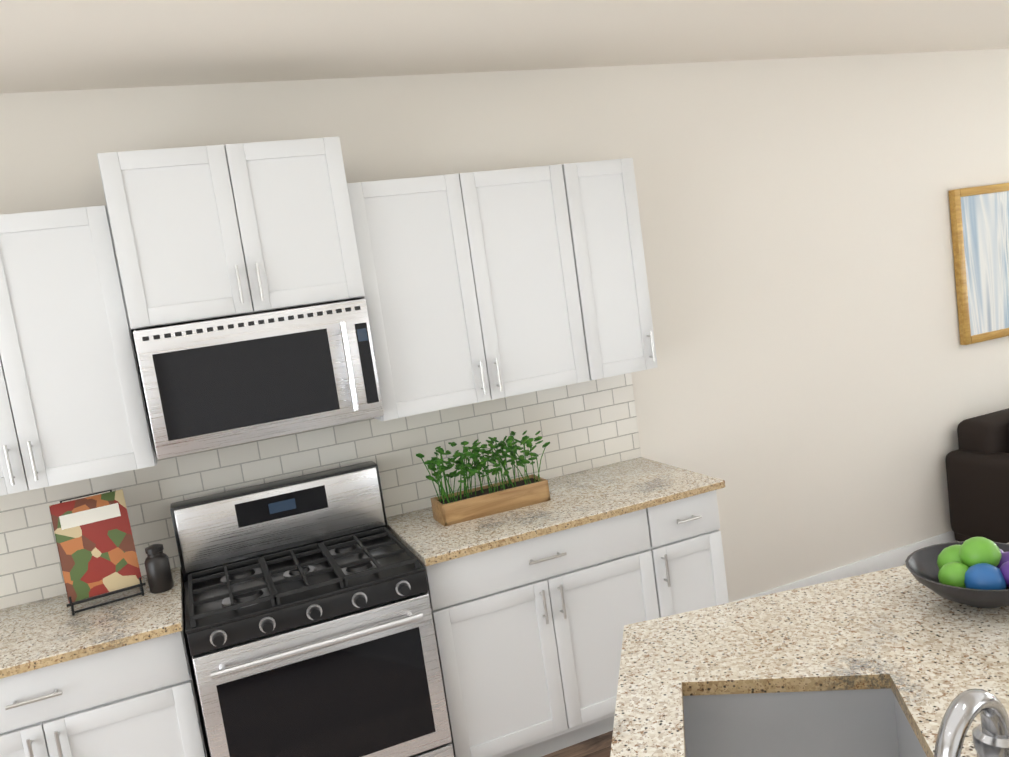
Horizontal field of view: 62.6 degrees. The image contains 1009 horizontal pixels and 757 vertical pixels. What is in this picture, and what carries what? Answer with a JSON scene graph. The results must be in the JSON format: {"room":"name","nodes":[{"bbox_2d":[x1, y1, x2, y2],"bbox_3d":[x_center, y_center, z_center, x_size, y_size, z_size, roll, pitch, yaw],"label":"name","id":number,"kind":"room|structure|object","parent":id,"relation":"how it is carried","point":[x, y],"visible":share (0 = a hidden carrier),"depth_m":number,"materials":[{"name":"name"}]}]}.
{"room":"kitchen","nodes":[
{"label":"kitchen","id":0,"kind":"room"},
{"bbox_2d":[0,48,1008,602],"bbox_3d":[0.344,-0.016,3.865,10.710,2.743,0.120,-11,7,-21],"label":"wall","id":1,"kind":"structure","parent":0,"point":[816,386],"depth_m":4.16,"materials":[{"name":"white paint"}]},
{"bbox_2d":[0,205,157,495],"bbox_3d":[-1.709,-0.074,2.807,0.846,0.896,0.326,-11,7,-21],"label":"upper cabinet","id":2,"kind":"object","parent":1,"relation":"attached to","point":[73,405],"visible":1,"depth_m":2.72,"materials":[{"name":"white wood"}]},
{"bbox_2d":[97,137,364,328],"bbox_3d":[-0.975,-0.523,3.010,0.793,0.575,0.436,-11,7,-21],"label":"upper cabinet","id":3,"kind":"object","parent":1,"relation":"attached to","point":[208,232],"visible":1,"depth_m":2.83,"materials":[{"name":"white wood"}]},
{"bbox_2d":[133,299,383,458],"bbox_3d":[-0.897,-0.017,3.053,0.781,0.437,0.470,-11,7,-21],"label":"microwave","id":4,"kind":"object","parent":3,"relation":"attached to","point":[212,384],"visible":1,"depth_m":2.87,"materials":[{"name":"silver metal"}]},
{"bbox_2d":[0,373,640,608],"bbox_3d":[-1.138,0.473,3.240,3.815,0.540,0.008,-11,7,-21],"label":"backsplash","id":5,"kind":"structure","parent":1,"relation":"attached to","point":[586,425],"depth_m":3.44,"materials":[{"name":"tile"}]},
{"bbox_2d":[346,158,657,420],"bbox_3d":[-0.014,-0.389,3.438,1.222,0.895,0.362,-11,7,-21],"label":"upper cabinet","id":6,"kind":"object","parent":1,"relation":"attached to","point":[481,286],"visible":0.96,"depth_m":3.29,"materials":[{"name":"white wood"}]},
{"bbox_2d":[730,531,958,602],"bbox_3d":[3.070,0.818,4.917,5.000,0.100,0.017,-11,7,-21],"label":"baseboard","id":7,"kind":"structure","parent":1,"relation":"attached to","point":[897,557],"depth_m":4.47,"materials":[{"name":"white"}]},
{"bbox_2d":[948,183,1008,344],"bbox_3d":[3.286,-0.755,4.891,1.700,0.860,0.041,-11,7,-21],"label":"picture","id":8,"kind":"object","parent":1,"relation":"attached to","point":[979,216],"visible":1,"depth_m":4.64,"materials":[{"name":"fabric"}]},
{"bbox_2d":[0,0,1008,92],"bbox_3d":[1.084,-1.270,1.325,10.710,0.100,5.240,-11,7,-21],"label":"ceiling","id":9,"kind":"structure","parent":0,"point":[55,45],"depth_m":3.00,"materials":[{"name":"white paint"}]},
{"bbox_2d":[542,564,905,756],"bbox_3d":[1.481,1.526,1.651,10.710,0.100,5.240,-11,7,-21],"label":"floor","id":10,"kind":"structure","parent":0,"point":[599,745],"depth_m":3.26,"materials":[{"name":"brown wood"}]},
{"bbox_2d":[0,596,209,756],"bbox_3d":[-1.502,1.302,2.815,0.924,0.908,0.616,-11,7,-21],"label":"base cabinet","id":11,"kind":"object","parent":10,"relation":"on","point":[115,679],"depth_m":2.58,"materials":[{"name":"white wood"}]},
{"bbox_2d":[0,567,183,678],"bbox_3d":[-1.935,0.910,2.602,1.748,0.032,0.651,-11,7,-21],"label":"countertop","id":12,"kind":"structure","parent":11,"relation":"on","point":[36,635],"depth_m":2.68,"materials":[{"name":"beige stone"}]},
{"bbox_2d":[49,489,145,615],"bbox_3d":[-1.423,0.595,2.899,0.250,0.369,0.176,-12,8,-29],"label":"cookbook","id":13,"kind":"object","parent":12,"relation":"on","point":[95,546],"visible":1,"depth_m":2.89,"materials":[{"name":"multicoloured"}]},
{"bbox_2d":[144,544,173,593],"bbox_3d":[-1.229,0.669,2.941,0.080,0.166,0.080,-11,7,-21],"label":"canister","id":14,"kind":"object","parent":12,"relation":"on","point":[158,571],"visible":1,"depth_m":2.91,"materials":[{"name":"black ceramic"}]},
{"bbox_2d":[170,461,453,756],"bbox_3d":[-0.692,1.014,3.022,0.785,1.200,0.702,-11,7,-21],"label":"range","id":15,"kind":"object","parent":10,"relation":"on","point":[309,628],"visible":1,"depth_m":2.82,"materials":[{"name":"silver metal"}]},
{"bbox_2d":[388,505,677,756],"bbox_3d":[0.116,1.000,3.436,0.975,0.908,0.616,-11,7,-21],"label":"base cabinet","id":16,"kind":"object","parent":10,"relation":"on","point":[536,608],"depth_m":3.12,"materials":[{"name":"white wood"}]},
{"bbox_2d":[386,457,725,568],"bbox_3d":[0.187,0.514,3.415,1.270,0.032,0.651,-11,7,-21],"label":"countertop","id":17,"kind":"structure","parent":16,"relation":"on","point":[590,496],"depth_m":3.26,"materials":[{"name":"beige stone"}]},
{"bbox_2d":[416,431,550,526],"bbox_3d":[-0.070,0.389,3.373,0.516,0.294,0.236,-11,7,-21],"label":"planter","id":18,"kind":"object","parent":17,"relation":"on","point":[460,506],"visible":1,"depth_m":3.34,"materials":[{"name":"brown wood"}]},
{"bbox_2d":[666,493,728,613],"bbox_3d":[0.630,0.904,3.633,0.392,0.908,0.616,-11,7,-21],"label":"base cabinet","id":19,"kind":"object","parent":10,"relation":"on","point":[696,548],"depth_m":3.35,"materials":[{"name":"white wood"}]},
{"bbox_2d":[610,543,1008,756],"bbox_3d":[0.893,1.174,0.919,2.905,0.924,2.712,-11,7,-21],"label":"kitchen island","id":20,"kind":"object","parent":10,"relation":"on","point":[893,662],"visible":1,"depth_m":1.76,"materials":[{"name":"stone"}]},
{"bbox_2d":[905,537,1008,607],"bbox_3d":[1.151,0.460,2.005,0.330,0.156,0.330,-11,7,-21],"label":"fruit bowl","id":21,"kind":"object","parent":20,"relation":"on","point":[973,571],"visible":1,"depth_m":1.96,"materials":[{"name":"black ceramic"}]},
{"bbox_2d":[934,689,1008,756],"bbox_3d":[0.727,0.579,1.250,0.208,0.214,0.146,-11,7,-21],"label":"faucet","id":22,"kind":"object","parent":20,"relation":"on","point":[990,733],"visible":1,"depth_m":1.25,"materials":[{"name":"silver metal"}]},
{"bbox_2d":[945,408,1008,542],"bbox_3d":[3.591,0.421,4.554,2.100,0.820,0.970,-11,7,-21],"label":"sofa","id":23,"kind":"object","parent":10,"relation":"on","point":[977,466],"visible":0.94,"depth_m":4.46,"materials":[{"name":"black leather"}]}
]}

